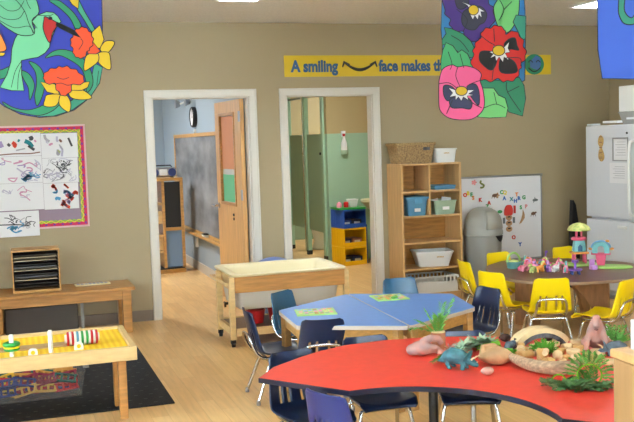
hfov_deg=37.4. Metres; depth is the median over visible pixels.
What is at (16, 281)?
shelf
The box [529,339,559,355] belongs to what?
clump
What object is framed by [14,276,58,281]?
shelf
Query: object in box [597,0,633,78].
banner
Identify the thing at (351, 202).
tub
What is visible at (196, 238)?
wall outlet
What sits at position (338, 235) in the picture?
crate
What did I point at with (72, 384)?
building piece
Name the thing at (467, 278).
chair
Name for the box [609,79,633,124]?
wall
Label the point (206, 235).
eraser
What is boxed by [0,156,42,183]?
drawing
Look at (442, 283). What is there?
laundry basket
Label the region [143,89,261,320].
trim
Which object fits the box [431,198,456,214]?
bin
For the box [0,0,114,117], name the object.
banner
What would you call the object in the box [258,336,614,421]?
table
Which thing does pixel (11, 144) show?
drawing
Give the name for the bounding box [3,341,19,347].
ring
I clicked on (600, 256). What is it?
toy
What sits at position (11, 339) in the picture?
peg
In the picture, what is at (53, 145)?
drawing
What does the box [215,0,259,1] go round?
recessed light
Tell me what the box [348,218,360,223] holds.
box
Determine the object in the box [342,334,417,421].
chair
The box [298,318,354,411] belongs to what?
chair
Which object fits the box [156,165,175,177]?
radio
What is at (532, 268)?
pony
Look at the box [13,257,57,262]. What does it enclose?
shelf
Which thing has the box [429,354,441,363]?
fern spray
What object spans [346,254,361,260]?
box
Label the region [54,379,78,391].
building piece
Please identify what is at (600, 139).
sign
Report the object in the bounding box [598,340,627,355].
dinosaur
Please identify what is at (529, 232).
whiteboard
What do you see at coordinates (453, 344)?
dinosaur
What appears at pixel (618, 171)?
notice sheet
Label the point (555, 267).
pony
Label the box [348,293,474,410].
table
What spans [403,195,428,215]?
bin
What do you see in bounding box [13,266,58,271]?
shelf
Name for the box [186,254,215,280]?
baseboard
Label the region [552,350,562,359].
wood block
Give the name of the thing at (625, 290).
chair
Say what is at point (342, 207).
lid
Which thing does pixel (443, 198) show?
paper
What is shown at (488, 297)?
chair
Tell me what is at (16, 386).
building piece
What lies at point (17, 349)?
ring
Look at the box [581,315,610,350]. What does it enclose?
beast
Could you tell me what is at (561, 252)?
chair
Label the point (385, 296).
picture
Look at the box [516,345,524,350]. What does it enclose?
wood block
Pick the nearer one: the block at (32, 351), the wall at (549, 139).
the block at (32, 351)
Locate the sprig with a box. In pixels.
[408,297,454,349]
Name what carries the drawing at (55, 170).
attached to the bulletin board at (73, 217)
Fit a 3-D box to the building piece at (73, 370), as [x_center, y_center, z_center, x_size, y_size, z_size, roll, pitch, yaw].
[-1.639,1.075,6.110,0.155,0.066,0.055,-4,5,-23]
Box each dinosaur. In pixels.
[438,347,478,370]
[444,343,457,350]
[504,340,516,349]
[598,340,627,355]
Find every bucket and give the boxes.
[246,308,265,323]
[267,307,277,319]
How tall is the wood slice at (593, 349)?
0.022 m
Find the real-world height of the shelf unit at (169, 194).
1.190 m
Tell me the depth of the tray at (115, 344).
5.39 m
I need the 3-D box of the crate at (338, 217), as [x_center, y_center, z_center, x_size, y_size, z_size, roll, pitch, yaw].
[0.402,0.089,12.015,0.348,0.235,0.300,-5,5,-32]
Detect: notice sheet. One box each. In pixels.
[610,163,626,183]
[612,137,628,160]
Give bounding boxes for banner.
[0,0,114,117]
[284,54,550,76]
[438,0,526,119]
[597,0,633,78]
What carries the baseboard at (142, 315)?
attached to the wall at (549, 139)
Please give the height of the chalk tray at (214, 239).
0.035 m
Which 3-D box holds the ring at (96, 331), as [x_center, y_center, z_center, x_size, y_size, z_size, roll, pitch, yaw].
[-1.317,0.748,5.592,0.014,0.086,0.086,-3,5,-18]
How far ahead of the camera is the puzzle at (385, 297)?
6.31 m
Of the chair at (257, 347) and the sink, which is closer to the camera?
the chair at (257, 347)
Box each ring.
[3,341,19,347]
[4,347,19,351]
[66,332,69,345]
[69,332,71,345]
[71,331,73,345]
[74,331,76,343]
[81,331,83,343]
[85,330,88,343]
[88,330,90,343]
[92,329,95,343]
[95,329,97,342]
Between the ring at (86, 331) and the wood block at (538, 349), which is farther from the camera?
the ring at (86, 331)
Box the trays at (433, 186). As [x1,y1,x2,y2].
[430,184,455,189]
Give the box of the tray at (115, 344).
[0,325,136,373]
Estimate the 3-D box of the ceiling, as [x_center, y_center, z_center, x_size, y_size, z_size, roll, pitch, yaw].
[-0.022,-1.703,7.132,9.800,0.100,16.200,-3,5,-18]
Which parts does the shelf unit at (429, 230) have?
panel, panel, shelf, shelf, shelf, shelf, shelf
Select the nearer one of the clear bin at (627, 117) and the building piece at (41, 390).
the building piece at (41, 390)
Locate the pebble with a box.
[481,367,493,374]
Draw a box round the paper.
[432,197,450,200]
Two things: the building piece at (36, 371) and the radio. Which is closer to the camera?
the building piece at (36, 371)
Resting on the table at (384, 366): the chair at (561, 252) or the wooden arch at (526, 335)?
the wooden arch at (526, 335)
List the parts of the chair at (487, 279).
leg, leg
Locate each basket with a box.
[385,142,435,163]
[405,271,458,293]
[506,252,521,268]
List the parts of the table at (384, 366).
leg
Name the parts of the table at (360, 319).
leg, leg, leg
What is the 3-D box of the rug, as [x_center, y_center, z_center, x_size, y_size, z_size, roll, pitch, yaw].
[-2.374,1.206,6.241,2.565,0.009,1.760,-3,5,-18]
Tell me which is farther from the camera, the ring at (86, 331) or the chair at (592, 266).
the chair at (592, 266)
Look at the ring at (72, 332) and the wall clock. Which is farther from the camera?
the wall clock
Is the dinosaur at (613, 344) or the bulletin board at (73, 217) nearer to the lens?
the dinosaur at (613, 344)
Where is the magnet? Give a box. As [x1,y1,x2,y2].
[503,205,515,231]
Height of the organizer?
0.360 m
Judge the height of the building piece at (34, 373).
0.085 m
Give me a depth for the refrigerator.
8.85 m
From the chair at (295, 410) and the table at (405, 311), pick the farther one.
the table at (405, 311)
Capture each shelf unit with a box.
[156,177,185,273]
[387,162,463,298]
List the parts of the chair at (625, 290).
leg, leg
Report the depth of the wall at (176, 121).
11.99 m
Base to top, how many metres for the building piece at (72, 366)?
0.060 m
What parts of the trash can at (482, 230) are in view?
dome lid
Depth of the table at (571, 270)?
7.22 m
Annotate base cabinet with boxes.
[610,346,633,421]
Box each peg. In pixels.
[9,334,13,356]
[48,330,52,352]
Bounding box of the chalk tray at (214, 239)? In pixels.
[185,228,219,246]
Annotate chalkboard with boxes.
[173,131,219,246]
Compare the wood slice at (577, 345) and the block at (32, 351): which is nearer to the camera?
the wood slice at (577, 345)
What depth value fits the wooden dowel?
5.53 m
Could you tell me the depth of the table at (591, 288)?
7.35 m
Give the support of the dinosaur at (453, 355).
on the table at (384, 366)
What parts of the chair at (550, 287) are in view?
leg, leg, leg, leg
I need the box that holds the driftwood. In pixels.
[508,353,583,374]
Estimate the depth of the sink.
12.21 m
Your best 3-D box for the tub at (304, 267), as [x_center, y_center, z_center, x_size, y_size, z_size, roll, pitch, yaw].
[-0.312,0.568,7.753,0.962,0.234,0.702,-3,5,-18]
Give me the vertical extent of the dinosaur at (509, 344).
0.050 m
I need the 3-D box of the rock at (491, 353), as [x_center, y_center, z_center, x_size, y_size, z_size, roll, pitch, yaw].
[0.818,0.658,4.293,0.166,0.094,0.096,-3,4,-9]
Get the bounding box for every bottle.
[341,131,347,153]
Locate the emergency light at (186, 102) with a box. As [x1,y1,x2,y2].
[174,99,189,108]
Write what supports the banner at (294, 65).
attached to the wall at (549, 139)
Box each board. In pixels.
[0,124,89,228]
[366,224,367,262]
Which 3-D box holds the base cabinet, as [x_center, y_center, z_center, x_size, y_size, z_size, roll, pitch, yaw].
[1.308,0.863,2.625,0.916,1.000,0.312,-3,5,-18]
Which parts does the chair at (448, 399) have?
leg, leg, leg, leg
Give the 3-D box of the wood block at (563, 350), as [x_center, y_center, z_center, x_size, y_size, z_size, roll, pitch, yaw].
[1.151,0.664,4.419,0.035,0.036,0.042,2,6,40]
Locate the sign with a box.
[598,135,603,161]
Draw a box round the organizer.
[11,245,60,293]
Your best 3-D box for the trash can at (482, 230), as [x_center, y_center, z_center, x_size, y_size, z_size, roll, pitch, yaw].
[1.649,0.402,9.292,0.396,0.892,0.397,-5,5,-36]
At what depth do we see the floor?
6.93 m
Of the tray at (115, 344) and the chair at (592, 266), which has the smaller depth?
the tray at (115, 344)
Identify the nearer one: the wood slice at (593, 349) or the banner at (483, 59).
the wood slice at (593, 349)
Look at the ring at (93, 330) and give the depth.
5.55 m
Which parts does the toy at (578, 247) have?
post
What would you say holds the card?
on the base cabinet
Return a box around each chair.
[242,307,297,405]
[269,347,356,421]
[271,289,329,348]
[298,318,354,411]
[305,388,352,421]
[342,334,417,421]
[383,277,430,337]
[438,330,501,421]
[444,285,500,335]
[457,259,511,327]
[478,270,532,336]
[487,251,514,323]
[522,277,572,339]
[552,246,578,312]
[571,278,633,340]
[589,259,597,269]
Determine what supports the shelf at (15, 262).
attached to the organizer
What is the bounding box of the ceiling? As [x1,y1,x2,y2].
[102,0,596,25]
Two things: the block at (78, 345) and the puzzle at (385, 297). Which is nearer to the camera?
the block at (78, 345)
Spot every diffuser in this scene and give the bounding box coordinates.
[219,0,256,0]
[573,2,596,7]
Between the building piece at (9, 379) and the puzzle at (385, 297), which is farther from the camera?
the puzzle at (385, 297)
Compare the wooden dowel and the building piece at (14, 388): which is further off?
the building piece at (14, 388)
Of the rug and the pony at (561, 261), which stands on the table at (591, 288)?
the pony at (561, 261)
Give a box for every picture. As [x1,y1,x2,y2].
[298,308,333,314]
[373,294,405,299]
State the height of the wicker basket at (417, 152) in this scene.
0.200 m
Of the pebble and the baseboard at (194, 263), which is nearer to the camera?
the pebble
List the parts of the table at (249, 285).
push rail, leg, rail, leg, rail, rail, leg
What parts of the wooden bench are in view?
leg, alphabet strip, leg, leg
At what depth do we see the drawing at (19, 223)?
8.16 m
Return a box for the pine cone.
[499,334,510,341]
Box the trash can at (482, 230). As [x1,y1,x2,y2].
[463,207,502,297]
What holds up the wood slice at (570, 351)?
on the table at (384, 366)
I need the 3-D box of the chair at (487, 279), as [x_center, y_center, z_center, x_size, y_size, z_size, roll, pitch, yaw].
[1.457,0.727,7.241,0.394,0.566,0.356,-6,6,-40]
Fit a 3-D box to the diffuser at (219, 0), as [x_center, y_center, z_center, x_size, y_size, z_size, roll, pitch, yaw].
[-0.431,-1.589,6.665,0.290,0.014,1.180,-3,5,-18]
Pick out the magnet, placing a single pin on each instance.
(508, 211)
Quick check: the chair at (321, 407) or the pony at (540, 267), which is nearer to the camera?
the chair at (321, 407)
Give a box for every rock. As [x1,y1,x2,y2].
[406,335,443,355]
[478,343,511,364]
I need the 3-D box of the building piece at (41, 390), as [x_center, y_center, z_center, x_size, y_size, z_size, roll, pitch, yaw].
[-1.746,1.136,6.008,0.152,0.054,0.055,-3,4,-13]
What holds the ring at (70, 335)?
in the wooden dowel
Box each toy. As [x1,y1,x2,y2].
[562,223,596,266]
[588,240,632,268]
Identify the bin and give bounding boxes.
[4,303,78,334]
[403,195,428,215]
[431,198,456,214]
[432,148,456,162]
[618,111,633,123]
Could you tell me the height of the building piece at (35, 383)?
0.088 m
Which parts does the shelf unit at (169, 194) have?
panel, chalk panel, cross rail, blue panel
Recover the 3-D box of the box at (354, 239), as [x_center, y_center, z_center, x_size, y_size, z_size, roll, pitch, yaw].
[0.464,0.382,12.094,0.140,0.085,0.201,-5,5,-32]
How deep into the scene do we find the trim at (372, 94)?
9.15 m
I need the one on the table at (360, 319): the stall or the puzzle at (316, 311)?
the puzzle at (316, 311)
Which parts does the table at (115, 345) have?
leg, leg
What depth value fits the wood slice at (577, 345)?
4.48 m
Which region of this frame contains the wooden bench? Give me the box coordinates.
[0,279,134,335]
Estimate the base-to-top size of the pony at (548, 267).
0.090 m
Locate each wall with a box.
[0,21,608,321]
[153,100,165,181]
[162,98,249,270]
[290,97,337,239]
[323,96,370,260]
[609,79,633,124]
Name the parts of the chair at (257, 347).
leg, leg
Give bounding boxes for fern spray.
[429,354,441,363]
[476,339,501,350]
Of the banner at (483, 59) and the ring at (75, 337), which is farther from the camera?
the banner at (483, 59)
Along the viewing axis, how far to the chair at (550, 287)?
6.73 m
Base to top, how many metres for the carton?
0.022 m
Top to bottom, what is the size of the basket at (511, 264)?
0.134 m
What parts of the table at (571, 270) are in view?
post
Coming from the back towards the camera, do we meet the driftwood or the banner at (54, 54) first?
the banner at (54, 54)
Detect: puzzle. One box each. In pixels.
[294,308,336,316]
[369,293,409,301]
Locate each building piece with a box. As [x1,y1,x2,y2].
[0,372,13,383]
[0,377,18,388]
[0,387,17,397]
[12,373,33,381]
[12,376,36,386]
[13,382,37,398]
[16,386,38,393]
[17,372,35,386]
[32,372,56,387]
[33,383,56,392]
[35,370,52,379]
[36,373,58,382]
[51,366,72,373]
[52,372,76,382]
[53,368,76,377]
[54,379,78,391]
[55,369,77,382]
[58,377,74,385]
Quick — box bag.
[569,200,579,287]
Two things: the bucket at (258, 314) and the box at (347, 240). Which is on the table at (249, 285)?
the bucket at (258, 314)
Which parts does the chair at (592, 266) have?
toy backrest, toy seat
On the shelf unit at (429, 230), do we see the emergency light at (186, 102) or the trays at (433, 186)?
the trays at (433, 186)
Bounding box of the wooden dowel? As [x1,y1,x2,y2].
[64,332,99,343]
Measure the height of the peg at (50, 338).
0.130 m
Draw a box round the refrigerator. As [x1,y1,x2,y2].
[586,124,633,302]
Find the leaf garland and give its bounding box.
[445,332,497,352]
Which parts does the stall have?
post, stall door, head rail, post, stall door, post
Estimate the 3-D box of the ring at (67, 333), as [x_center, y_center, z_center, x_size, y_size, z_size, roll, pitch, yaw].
[-1.474,0.757,5.540,0.014,0.086,0.086,-3,5,-18]
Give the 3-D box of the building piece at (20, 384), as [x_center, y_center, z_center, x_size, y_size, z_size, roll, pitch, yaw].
[-1.871,1.093,5.986,0.157,0.082,0.047,-3,5,-18]
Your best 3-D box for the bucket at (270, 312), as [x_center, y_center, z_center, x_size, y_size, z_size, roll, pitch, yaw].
[-0.334,0.822,7.720,0.162,0.138,0.160,-3,5,-18]
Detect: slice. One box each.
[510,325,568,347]
[566,348,580,357]
[570,338,580,343]
[572,343,583,351]
[590,348,604,355]
[603,358,613,364]
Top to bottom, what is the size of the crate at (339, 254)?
0.235 m
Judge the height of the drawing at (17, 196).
0.235 m
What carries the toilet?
on the floor
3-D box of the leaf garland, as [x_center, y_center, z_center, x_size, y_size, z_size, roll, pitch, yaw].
[0.746,0.639,4.536,0.143,0.072,0.382,2,6,43]
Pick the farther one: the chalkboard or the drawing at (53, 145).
the chalkboard
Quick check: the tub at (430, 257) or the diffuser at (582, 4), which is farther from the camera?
the tub at (430, 257)
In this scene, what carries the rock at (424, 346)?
on the table at (384, 366)
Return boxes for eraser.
[202,233,208,237]
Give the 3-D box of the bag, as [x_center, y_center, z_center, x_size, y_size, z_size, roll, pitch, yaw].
[2.650,0.335,9.633,0.100,0.910,0.060,-3,5,-18]
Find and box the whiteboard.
[461,173,543,261]
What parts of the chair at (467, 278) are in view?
leg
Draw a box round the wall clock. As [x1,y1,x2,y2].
[189,107,196,127]
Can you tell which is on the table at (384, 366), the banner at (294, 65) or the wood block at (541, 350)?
the wood block at (541, 350)
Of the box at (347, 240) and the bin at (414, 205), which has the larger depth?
the box at (347, 240)
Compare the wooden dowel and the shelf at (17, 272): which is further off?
the shelf at (17, 272)
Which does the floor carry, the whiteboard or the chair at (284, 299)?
the chair at (284, 299)
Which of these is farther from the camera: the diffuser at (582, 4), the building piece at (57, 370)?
the diffuser at (582, 4)
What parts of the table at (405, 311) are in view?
leg, leg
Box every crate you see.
[331,209,365,228]
[331,227,366,246]
[332,245,366,265]
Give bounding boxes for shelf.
[12,250,57,255]
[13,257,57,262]
[13,260,57,265]
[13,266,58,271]
[14,269,58,275]
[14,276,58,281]
[14,279,58,284]
[14,282,59,287]
[224,315,278,330]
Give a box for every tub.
[214,258,345,276]
[346,199,357,206]
[410,248,453,266]
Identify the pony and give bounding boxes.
[517,260,528,271]
[528,262,536,272]
[534,260,545,272]
[545,260,551,271]
[550,259,563,269]
[551,260,560,271]
[563,261,567,272]
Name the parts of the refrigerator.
door, freezer drawer, door handle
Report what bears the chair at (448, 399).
on the floor
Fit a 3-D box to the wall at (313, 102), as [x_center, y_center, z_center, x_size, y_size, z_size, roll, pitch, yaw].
[-0.506,-0.879,15.098,3.630,2.711,0.110,-3,5,-18]
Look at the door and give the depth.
9.27 m
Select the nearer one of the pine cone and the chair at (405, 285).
the pine cone
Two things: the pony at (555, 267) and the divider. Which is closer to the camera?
the pony at (555, 267)
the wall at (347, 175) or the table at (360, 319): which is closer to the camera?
the table at (360, 319)
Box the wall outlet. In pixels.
[195,237,198,246]
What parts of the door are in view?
pane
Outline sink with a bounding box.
[360,198,369,209]
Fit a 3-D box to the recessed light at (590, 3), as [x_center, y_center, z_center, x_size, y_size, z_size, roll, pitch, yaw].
[2.566,-1.768,7.715,0.330,0.023,1.220,-3,5,-18]
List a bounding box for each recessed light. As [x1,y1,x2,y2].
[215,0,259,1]
[569,0,596,8]
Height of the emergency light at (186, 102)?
0.170 m
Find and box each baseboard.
[4,289,466,333]
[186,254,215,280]
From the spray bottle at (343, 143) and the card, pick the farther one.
the spray bottle at (343, 143)
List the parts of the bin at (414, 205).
lid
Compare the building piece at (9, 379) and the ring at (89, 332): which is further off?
the building piece at (9, 379)
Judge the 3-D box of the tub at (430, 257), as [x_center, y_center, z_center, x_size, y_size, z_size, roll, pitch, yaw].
[1.135,0.460,9.247,0.386,0.150,0.286,-2,4,-6]
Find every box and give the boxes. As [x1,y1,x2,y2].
[345,236,361,241]
[345,238,351,242]
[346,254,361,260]
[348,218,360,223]
[619,85,633,111]
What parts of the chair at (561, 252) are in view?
leg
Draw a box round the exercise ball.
[259,257,286,313]
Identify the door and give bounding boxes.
[212,99,248,296]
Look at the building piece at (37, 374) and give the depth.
6.06 m
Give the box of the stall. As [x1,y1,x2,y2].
[287,97,327,259]
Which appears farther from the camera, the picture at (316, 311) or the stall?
the stall
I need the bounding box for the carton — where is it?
[603,120,622,122]
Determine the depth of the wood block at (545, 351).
4.27 m
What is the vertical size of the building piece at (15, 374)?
0.071 m
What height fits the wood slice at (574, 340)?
0.030 m
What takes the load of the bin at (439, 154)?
on the shelf unit at (429, 230)
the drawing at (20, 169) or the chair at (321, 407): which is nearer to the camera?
the chair at (321, 407)
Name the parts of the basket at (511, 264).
handle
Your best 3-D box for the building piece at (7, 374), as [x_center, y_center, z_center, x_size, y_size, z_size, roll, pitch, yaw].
[-2.029,1.093,6.059,0.159,0.095,0.043,-3,5,-18]
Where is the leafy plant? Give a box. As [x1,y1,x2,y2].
[605,324,630,341]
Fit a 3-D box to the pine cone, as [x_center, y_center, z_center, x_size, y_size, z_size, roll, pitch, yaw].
[0.958,0.643,4.756,0.067,0.041,0.050,-3,5,-18]
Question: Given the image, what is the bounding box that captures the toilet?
[312,230,323,249]
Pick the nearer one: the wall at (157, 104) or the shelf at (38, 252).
the shelf at (38, 252)
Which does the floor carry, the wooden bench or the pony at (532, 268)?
the wooden bench
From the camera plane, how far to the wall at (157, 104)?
13.99 m
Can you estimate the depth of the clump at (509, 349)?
4.42 m
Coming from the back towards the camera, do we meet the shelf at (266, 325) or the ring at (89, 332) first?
the shelf at (266, 325)
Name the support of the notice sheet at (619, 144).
attached to the refrigerator
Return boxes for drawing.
[0,133,40,156]
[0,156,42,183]
[0,182,43,210]
[0,210,39,237]
[41,133,77,157]
[42,157,78,182]
[43,182,78,209]
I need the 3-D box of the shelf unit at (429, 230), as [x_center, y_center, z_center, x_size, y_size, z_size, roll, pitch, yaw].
[1.064,0.200,9.217,0.636,1.345,0.350,-3,5,-18]
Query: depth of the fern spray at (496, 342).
4.58 m
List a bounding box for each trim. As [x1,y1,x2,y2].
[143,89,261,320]
[279,87,384,293]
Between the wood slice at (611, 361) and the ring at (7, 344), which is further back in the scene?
the ring at (7, 344)
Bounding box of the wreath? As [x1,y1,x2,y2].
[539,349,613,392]
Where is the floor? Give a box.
[4,239,633,421]
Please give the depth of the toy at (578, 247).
7.71 m
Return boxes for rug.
[0,347,174,421]
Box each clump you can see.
[506,348,516,353]
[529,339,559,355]
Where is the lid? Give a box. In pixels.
[330,206,365,209]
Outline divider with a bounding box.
[80,303,84,327]
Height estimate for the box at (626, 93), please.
0.240 m
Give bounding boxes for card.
[631,319,633,349]
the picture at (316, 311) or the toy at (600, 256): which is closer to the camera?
the picture at (316, 311)
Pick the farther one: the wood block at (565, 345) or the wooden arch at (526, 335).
the wooden arch at (526, 335)
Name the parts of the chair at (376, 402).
leg, leg, leg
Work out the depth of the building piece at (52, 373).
6.02 m
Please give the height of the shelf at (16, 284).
0.004 m
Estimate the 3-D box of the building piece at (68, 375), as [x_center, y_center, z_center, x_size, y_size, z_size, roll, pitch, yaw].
[-1.633,1.079,6.065,0.156,0.076,0.051,-3,4,-11]
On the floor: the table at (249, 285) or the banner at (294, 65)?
the table at (249, 285)
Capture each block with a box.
[28,348,37,355]
[74,342,83,349]
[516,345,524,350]
[517,350,533,357]
[536,348,541,356]
[540,348,548,357]
[542,348,548,355]
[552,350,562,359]
[557,347,565,354]
[560,343,571,348]
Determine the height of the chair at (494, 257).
0.566 m
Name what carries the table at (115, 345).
on the floor
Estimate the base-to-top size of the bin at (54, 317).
0.270 m
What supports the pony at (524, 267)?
on the table at (591, 288)
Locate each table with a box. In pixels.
[0,325,136,418]
[209,258,348,347]
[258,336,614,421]
[279,294,407,412]
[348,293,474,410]
[486,258,633,330]
[568,260,581,274]
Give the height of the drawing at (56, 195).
0.231 m
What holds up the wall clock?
attached to the wall at (176, 121)
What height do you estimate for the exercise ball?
0.550 m
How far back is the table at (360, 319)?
5.71 m
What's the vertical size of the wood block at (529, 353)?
0.040 m

